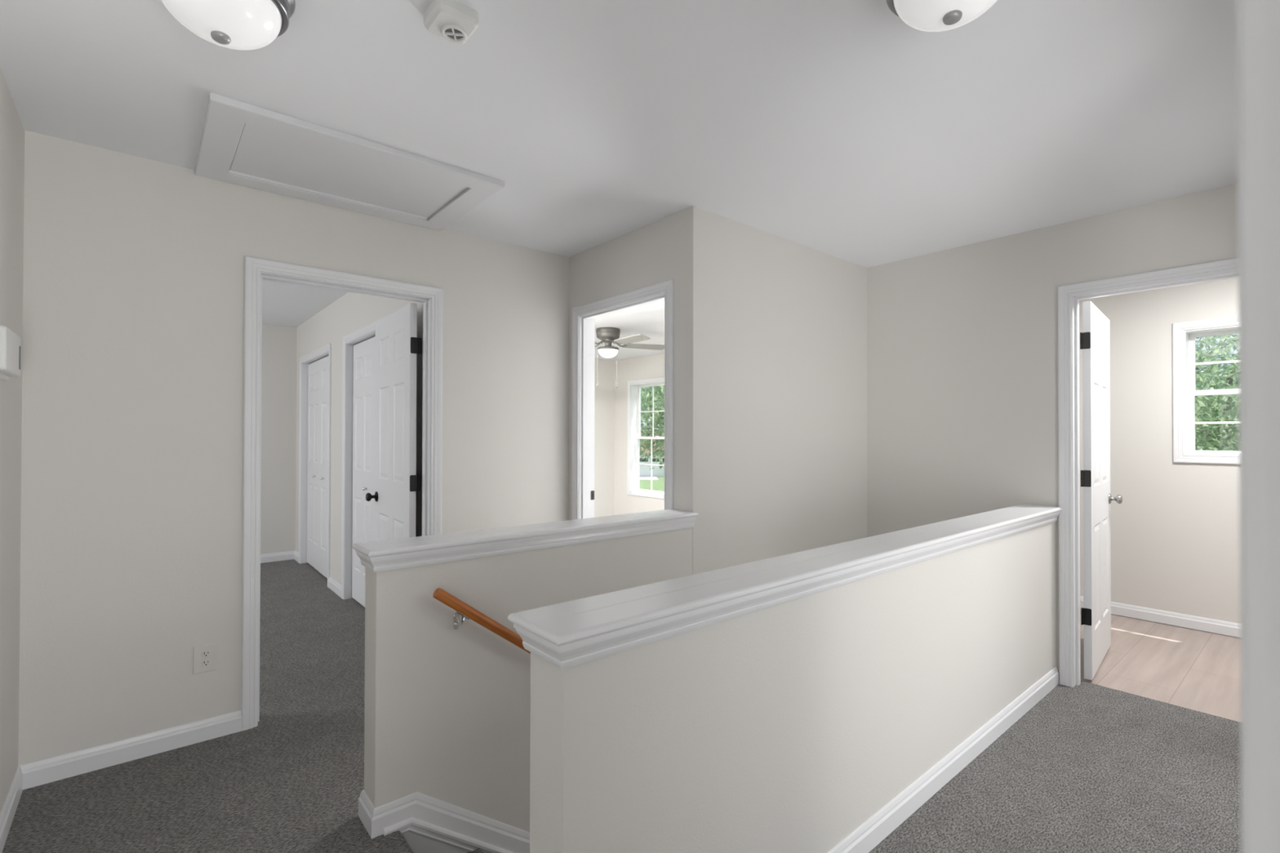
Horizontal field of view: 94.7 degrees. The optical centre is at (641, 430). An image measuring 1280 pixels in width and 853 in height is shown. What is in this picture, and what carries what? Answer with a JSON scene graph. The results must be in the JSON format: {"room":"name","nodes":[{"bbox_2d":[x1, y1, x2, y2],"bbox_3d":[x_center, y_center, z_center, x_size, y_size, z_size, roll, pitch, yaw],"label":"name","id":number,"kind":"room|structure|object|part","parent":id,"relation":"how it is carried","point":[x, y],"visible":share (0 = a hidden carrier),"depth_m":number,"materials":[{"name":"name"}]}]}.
{"room":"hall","nodes":[
{"label":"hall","id":0,"kind":"room"},
{"bbox_2d":[0,66,24,813],"bbox_3d":[-1.288,0.096,0.904,0.115,2.440,3.255,0,-1,-40],"label":"wall","id":1,"kind":"structure","parent":0,"point":[11,128],"depth_m":1.99,"materials":[{"name":"white paint"}]},
{"bbox_2d":[0,324,20,381],"bbox_3d":[-1.915,-0.221,1.765,0.038,0.160,0.353,0,-1,-40],"label":"thermostat","id":2,"kind":"object","parent":1,"relation":"attached to","point":[10,342],"visible":1,"depth_m":1.75,"materials":[{"name":"white plastic"}]},
{"bbox_2d":[0,710,242,852],"bbox_3d":[-1.024,1.275,1.202,0.688,0.088,3.130,0,-1,-40],"label":"baseboard","id":3,"kind":"structure","parent":1,"relation":"attached to","point":[37,773],"depth_m":2.32,"materials":[{"name":"white paint"}]},
{"bbox_2d":[17,130,568,765],"bbox_3d":[-2.202,0.106,2.337,4.462,2.440,0.115,0,-1,-40],"label":"wall","id":4,"kind":"structure","parent":0,"point":[133,359],"depth_m":2.45,"materials":[{"name":"white paint"}]},
{"bbox_2d":[192,642,216,674],"bbox_3d":[-1.873,0.979,2.530,0.081,0.118,0.008,0,-1,-40],"label":"electrical outlet","id":5,"kind":"object","parent":4,"relation":"attached to","point":[204,659],"visible":1,"depth_m":2.53,"materials":[{"name":"white plastic"}]},
{"bbox_2d":[201,659,210,666],"bbox_3d":[-1.869,0.998,2.530,0.033,0.029,0.003,0,-1,-40],"label":"receptacle","id":6,"kind":"object","parent":5,"relation":"attached to","point":[205,663],"depth_m":2.53,"materials":[{"name":"white plastic"}]},
{"bbox_2d":[201,650,210,657],"bbox_3d":[-1.869,0.959,2.531,0.033,0.029,0.003,0,-1,-40],"label":"receptacle","id":7,"kind":"object","parent":5,"relation":"attached to","point":[205,654],"depth_m":2.53,"materials":[{"name":"white plastic"}]},
{"bbox_2d":[241,255,442,731],"bbox_3d":[-1.709,0.281,3.245,0.904,2.106,0.898,0,-1,-40],"label":"door","id":8,"kind":"structure","parent":4,"relation":"in","point":[397,482],"depth_m":3.17,"materials":[{"name":"white paint"}]},
{"bbox_3d":[-1.677,0.423,3.778,0.165,0.065,0.065,0,-1,-37],"label":"knob","id":9,"kind":"part","parent":8,"relation":"part of","materials":[{"name":"black metal"}]},
{"bbox_2d":[295,291,422,585],"bbox_3d":[-2.090,0.127,5.021,0.822,2.440,3.835,0,-1,-40],"label":"wall","id":10,"kind":"structure","parent":0,"point":[352,312],"depth_m":4.87,"materials":[{"name":"white paint"}]},
{"bbox_2d":[297,343,331,586],"bbox_3d":[-3.044,0.302,5.585,0.132,2.094,1.265,0,-1,-40],"label":"door","id":11,"kind":"structure","parent":10,"relation":"in","point":[315,367],"depth_m":5.71,"materials":[{"name":"white paint"}]},
{"bbox_2d":[328,577,341,597],"bbox_3d":[-2.539,1.301,4.892,0.014,0.088,0.443,0,-1,-40],"label":"baseboard","id":12,"kind":"structure","parent":10,"relation":"attached to","point":[335,587],"depth_m":4.89,"materials":[{"name":"white paint"}]},
{"bbox_2d":[341,313,391,607],"bbox_3d":[-1.945,0.294,4.288,0.132,2.094,1.265,0,-1,-40],"label":"door","id":13,"kind":"structure","parent":10,"relation":"in","point":[358,346],"depth_m":4.61,"materials":[{"name":"white paint"}]},
{"bbox_2d":[260,324,614,554],"bbox_3d":[-3.499,0.285,6.414,7.985,2.740,0.115,0,-1,-40],"label":"wall","id":14,"kind":"structure","parent":0,"point":[279,343],"depth_m":6.16,"materials":[{"name":"white paint"}]},
{"bbox_2d":[260,551,297,563],"bbox_3d":[-4.956,1.297,4.941,3.640,0.088,0.242,0,-1,-40],"label":"baseboard","id":15,"kind":"structure","parent":14,"relation":"attached to","point":[289,555],"depth_m":6.09,"materials":[{"name":"white paint"}]},
{"bbox_2d":[467,848,483,852],"bbox_3d":[0.643,2.878,2.588,3.074,2.710,0.944,0,-1,-40],"label":"stairs","id":16,"kind":"structure","parent":0,"point":[477,851],"depth_m":2.12,"materials":[{"name":"grey carpet"}]},
{"bbox_2d":[351,211,866,832],"bbox_3d":[0.934,1.496,3.545,4.914,5.190,0.195,0,-1,-40],"label":"wall","id":17,"kind":"structure","parent":0,"point":[447,719],"depth_m":2.69,"materials":[{"name":"white paint"}]},
{"bbox_2d":[358,789,529,852],"bbox_3d":[0.275,2.570,2.972,3.143,2.645,0.168,0,-1,-40],"label":"baseboard","id":18,"kind":"structure","parent":17,"relation":"attached to","point":[428,824],"depth_m":2.05,"materials":[{"name":"white paint"}]},
{"bbox_2d":[432,587,530,653],"bbox_3d":[0.349,1.605,2.913,2.804,2.116,0.080,0,-1,-40],"label":"handrail","id":19,"kind":"object","parent":17,"relation":"attached to","point":[465,611],"visible":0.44,"depth_m":2.09,"materials":[{"name":"brown wood"}]},
{"bbox_3d":[-0.361,0.442,2.454,1.497,0.054,0.178,0,-1,-40],"label":"cap moulding","id":20,"kind":"part","parent":17,"relation":"part of","materials":[{"name":"white paint"}]},
{"bbox_2d":[0,0,1237,360],"bbox_3d":[0.185,-1.181,2.196,8.135,0.140,11.330,0,-1,-40],"label":"ceiling","id":21,"kind":"structure","parent":0,"point":[846,130],"depth_m":1.98,"materials":[{"name":"white paint"}]},
{"bbox_2d":[161,0,295,49],"bbox_3d":[-1.039,-1.039,1.457,0.316,0.160,0.316,0,-1,-40],"label":"ceiling light","id":22,"kind":"object","parent":21,"relation":"attached to","point":[237,24],"visible":1,"depth_m":1.44,"materials":[{"name":"white glass"}]},
{"bbox_2d":[194,92,504,231],"bbox_3d":[-1.259,-1.099,2.574,1.064,0.024,0.748,0,-1,-40],"label":"attic hatch","id":23,"kind":"object","parent":21,"relation":"attached to","point":[242,144],"visible":1,"depth_m":2.48,"materials":[{"name":"white paint"}]},
{"bbox_3d":[-1.259,-1.105,2.575,0.840,0.012,0.524,0,-1,-40],"label":"hatch panel","id":24,"kind":"part","parent":23,"relation":"part of","materials":[{"name":"white paint"}]},
{"bbox_2d":[423,0,479,44],"bbox_3d":[-0.511,-1.096,1.586,0.118,0.042,0.118,0,-1,-40],"label":"smoke detector","id":25,"kind":"object","parent":21,"relation":"attached to","point":[453,20],"visible":1,"depth_m":1.56,"materials":[{"name":"white plastic"}]},
{"bbox_2d":[440,23,466,42],"bbox_3d":[-0.509,-1.079,1.603,0.068,0.008,0.068,0,-1,-40],"label":"grille","id":26,"kind":"object","parent":25,"relation":"attached to","point":[454,33],"depth_m":1.60,"materials":[{"name":"white plastic"}]},
{"bbox_2d":[595,327,664,387],"bbox_3d":[-0.334,-0.768,6.255,1.272,0.624,1.232,0,-1,-40],"label":"ceiling fan","id":27,"kind":"object","parent":21,"relation":"hanging from","point":[607,335],"visible":0.98,"depth_m":6.21,"materials":[{"name":"grey metal"}]},
{"bbox_3d":[-0.358,-0.816,6.294,0.216,0.088,0.216,0,-1,-40],"label":"lamp shade","id":28,"kind":"part","parent":27,"relation":"part of","materials":[{"name":"white glass"}]},
{"bbox_3d":[-0.106,-0.919,5.965,0.140,0.039,0.493,0,-1,-40],"label":"blade","id":29,"kind":"part","parent":27,"relation":"part of","materials":[{"name":"white wood"}]},
{"bbox_3d":[0.033,-0.915,6.437,0.490,0.039,0.136,0,0,-20],"label":"blade","id":30,"kind":"part","parent":27,"relation":"part of","materials":[{"name":"white wood"}]},
{"bbox_2d":[886,0,997,31],"bbox_3d":[0.728,-1.036,1.382,0.316,0.160,0.316,0,-1,-40],"label":"ceiling light","id":31,"kind":"object","parent":21,"relation":"attached to","point":[927,15],"visible":1,"depth_m":1.39,"materials":[{"name":"white glass"}]},
{"bbox_2d":[1,559,1241,852],"bbox_3d":[0.167,1.454,2.164,7.870,0.250,11.100,0,-1,-40],"label":"floor","id":32,"kind":"structure","parent":0,"point":[1090,767],"depth_m":2.28,"materials":[{"name":"grey carpet"}]},
{"bbox_2d":[568,205,709,574],"bbox_3d":[-1.338,0.127,4.858,0.115,2.440,5.056,0,-1,-40],"label":"wall","id":33,"kind":"structure","parent":0,"point":[675,246],"depth_m":2.96,"materials":[{"name":"white paint"}]},
{"bbox_2d":[571,279,673,519],"bbox_3d":[0.216,0.287,3.621,0.923,2.106,0.935,0,-1,-40],"label":"door","id":34,"kind":"structure","parent":33,"relation":"in","point":[584,317],"depth_m":3.65,"materials":[{"name":"white paint"}]},
{"bbox_3d":[-0.309,0.408,3.706,0.027,0.057,0.002,0,-1,-40],"label":"strike plate","id":35,"kind":"part","parent":34,"relation":"part of","materials":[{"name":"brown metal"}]},
{"bbox_2d":[507,504,1062,852],"bbox_3d":[0.970,2.238,2.167,3.127,3.685,0.195,0,-1,-40],"label":"wall","id":36,"kind":"structure","parent":0,"point":[776,704],"depth_m":1.59,"materials":[{"name":"white paint"}]},
{"bbox_3d":[0.971,0.443,2.178,3.102,0.054,0.178,0,-1,-40],"label":"cap moulding","id":37,"kind":"part","parent":36,"relation":"part of","materials":[{"name":"white paint"}]},
{"bbox_2d":[827,666,1058,852],"bbox_3d":[0.973,1.287,2.175,3.091,0.088,0.156,0,-1,-40],"label":"baseboard","id":38,"kind":"structure","parent":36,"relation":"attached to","point":[869,834],"depth_m":2.19,"materials":[{"name":"white paint"}]},
{"bbox_2d":[613,277,1239,636],"bbox_3d":[3.192,0.285,4.809,0.150,2.740,11.215,0,-1,-40],"label":"wall","id":39,"kind":"structure","parent":0,"point":[1175,540],"depth_m":4.17,"materials":[{"name":"white paint"}]},
{"bbox_2d":[626,377,664,499],"bbox_3d":[0.205,0.107,8.338,0.184,1.677,1.077,0,-1,-40],"label":"window","id":40,"kind":"structure","parent":39,"relation":"in","point":[633,428],"depth_m":8.66,"materials":[{"name":"white paint"}]},
{"bbox_3d":[0.238,0.484,8.364,0.030,0.789,0.942,0,-1,-40],"label":"sash","id":41,"kind":"part","parent":40,"relation":"part of","materials":[{"name":"white plastic"}]},
{"bbox_3d":[0.261,-0.269,8.388,0.030,0.789,0.942,0,-1,-40],"label":"sash","id":42,"kind":"part","parent":40,"relation":"part of","materials":[{"name":"glass"}]},
{"bbox_2d":[1080,595,1239,637],"bbox_3d":[3.990,1.304,3.729,0.014,0.088,3.544,0,-1,-40],"label":"baseboard","id":43,"kind":"structure","parent":39,"relation":"attached to","point":[1215,626],"depth_m":4.07,"materials":[{"name":"white paint"}]},
{"bbox_2d":[1172,315,1239,464],"bbox_3d":[3.989,-0.262,3.874,0.184,0.969,0.729,0,-1,-40],"label":"window","id":44,"kind":"structure","parent":39,"relation":"in","point":[1184,334],"depth_m":4.06,"materials":[{"name":"white paint"}]},
{"bbox_3d":[4.045,-0.461,3.922,0.030,0.435,0.594,0,-1,-40],"label":"sash","id":45,"kind":"part","parent":44,"relation":"part of","materials":[{"name":"white plastic"}]},
{"bbox_3d":[4.023,-0.062,3.901,0.030,0.435,0.594,0,-1,-40],"label":"sash","id":46,"kind":"part","parent":44,"relation":"part of","materials":[{"name":"glass"}]},
{"bbox_2d":[866,182,1237,672],"bbox_3d":[2.252,1.496,3.169,0.115,5.190,2.149,0,-1,-40],"label":"wall","id":47,"kind":"structure","parent":0,"point":[962,341],"depth_m":3.41,"materials":[{"name":"white paint"}]},
{"bbox_2d":[1057,257,1238,687],"bbox_3d":[2.820,0.288,3.097,0.906,2.106,0.942,0,-1,-40],"label":"door","id":48,"kind":"structure","parent":47,"relation":"in","point":[1095,613],"depth_m":3.12,"materials":[{"name":"white paint"}]},
{"bbox_3d":[2.902,0.420,3.609,0.065,0.065,0.065,0,-1,45],"label":"knob","id":49,"kind":"part","parent":48,"relation":"part of","materials":[{"name":"silver metal"}]},
{"bbox_3d":[0.581,0.096,0.423,6.234,2.440,0.105,0,-1,-40],"label":"wall","id":50,"kind":"structure","parent":0,"visible":0},
{"bbox_2d":[1236,0,1279,852],"bbox_3d":[-0.126,0.257,-0.167,0.920,2.106,0.120,0,-1,-40],"label":"door","id":51,"kind":"structure","parent":50,"relation":"in","point":[1258,21],"depth_m":0.14,"materials":[{"name":"white paint"}]},
{"label":"outside","id":52,"kind":"structure","parent":0,"visible":0},
{"bbox_2d":[639,476,664,491],"bbox_3d":[15.618,5.006,78.729,114.330,0.200,220.000,0,-1,-40],"label":"ground","id":53,"kind":"structure","parent":52,"point":[657,485],"depth_m":50.79,"materials":[{"name":"green plant"}]},
{"bbox_2d":[639,476,657,479],"bbox_3d":[0.275,4.695,57.715,2.635,0.025,4.500,0,0,0],"label":"driveway","id":54,"kind":"structure","parent":53,"relation":"on","point":[640,477],"depth_m":57.03,"materials":[{"name":"white concrete"}]},
{"bbox_2d":[640,386,660,414],"bbox_3d":[-1.941,-0.941,47.564,9.520,11.149,7.910,0,0,21],"label":"tree","id":55,"kind":"object","parent":53,"relation":"on","point":[654,386],"visible":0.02,"depth_m":46.69,"materials":[{"name":"green plant"}]},
{"bbox_2d":[639,432,664,476],"bbox_3d":[0.239,2.465,64.450,19.200,4.600,10.200,0,0,-7],"label":"house","id":56,"kind":"structure","parent":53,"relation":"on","point":[644,470],"depth_m":59.95,"materials":[{"name":"white"}]},
{"bbox_3d":[0.777,3.656,59.953,5.200,2.150,0.080,0,0,-7],"label":"garage door","id":57,"kind":"part","parent":56,"relation":"part of","materials":[{"name":"white"}]},
{"bbox_2d":[640,385,664,470],"bbox_3d":[1.340,0.369,25.926,8.753,8.208,7.894,0,0,1],"label":"tree","id":58,"kind":"object","parent":53,"relation":"on","point":[659,416],"visible":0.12,"depth_m":24.25,"materials":[{"name":"green plant"}]},
{"bbox_2d":[1195,333,1238,447],"bbox_3d":[12.381,-0.414,13.497,6.907,9.621,6.999,0,-1,37],"label":"tree","id":59,"kind":"object","parent":53,"relation":"on","point":[1232,335],"visible":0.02,"depth_m":12.85,"materials":[{"name":"green plant"}]},
{"bbox_2d":[1195,333,1239,450],"bbox_3d":[8.375,0.955,8.672,4.819,6.799,4.811,0,0,16],"label":"tree","id":60,"kind":"object","parent":53,"relation":"on","point":[1220,438],"visible":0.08,"depth_m":8.00,"materials":[{"name":"green plant"}]}
]}

